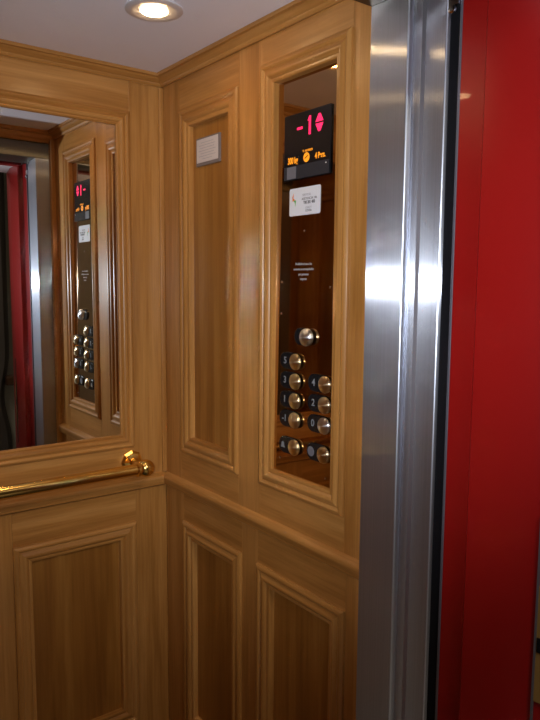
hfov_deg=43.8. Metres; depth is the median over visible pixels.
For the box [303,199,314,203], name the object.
print
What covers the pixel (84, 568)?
wall
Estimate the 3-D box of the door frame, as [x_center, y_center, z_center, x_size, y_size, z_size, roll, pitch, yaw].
[-0.071,0.406,0.711,1.050,1.904,0.434,-4,8,-37]
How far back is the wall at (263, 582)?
1.51 m
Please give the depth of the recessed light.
1.27 m
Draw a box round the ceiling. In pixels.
[0,0,293,72]
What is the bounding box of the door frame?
[356,0,539,719]
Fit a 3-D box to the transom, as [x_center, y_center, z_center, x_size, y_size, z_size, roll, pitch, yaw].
[-0.173,-0.547,0.710,1.053,0.062,0.138,-4,8,-37]
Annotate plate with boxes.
[196,132,220,166]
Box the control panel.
[258,27,353,517]
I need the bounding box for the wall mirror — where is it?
[0,89,134,466]
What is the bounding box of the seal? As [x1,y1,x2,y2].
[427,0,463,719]
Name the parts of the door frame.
strike plate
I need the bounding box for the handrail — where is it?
[0,450,153,499]
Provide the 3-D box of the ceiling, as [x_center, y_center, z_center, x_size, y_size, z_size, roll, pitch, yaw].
[-0.479,-0.668,1.071,1.190,0.040,0.865,-4,8,-37]
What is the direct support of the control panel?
attached to the wall at (263, 582)
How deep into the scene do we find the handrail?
1.59 m
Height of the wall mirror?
0.847 m
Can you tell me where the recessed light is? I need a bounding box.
[125,0,182,21]
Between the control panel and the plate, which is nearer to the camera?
the control panel
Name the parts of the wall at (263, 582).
panel molding, rail, rail, panel, panel molding, rail, panel, cornice, chair rail, panel molding, panel, rail, rail, rail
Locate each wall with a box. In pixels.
[0,39,168,719]
[157,0,371,719]
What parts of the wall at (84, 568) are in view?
rail, rail, rail, panel molding, panel, cornice, chair rail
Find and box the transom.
[354,0,386,6]

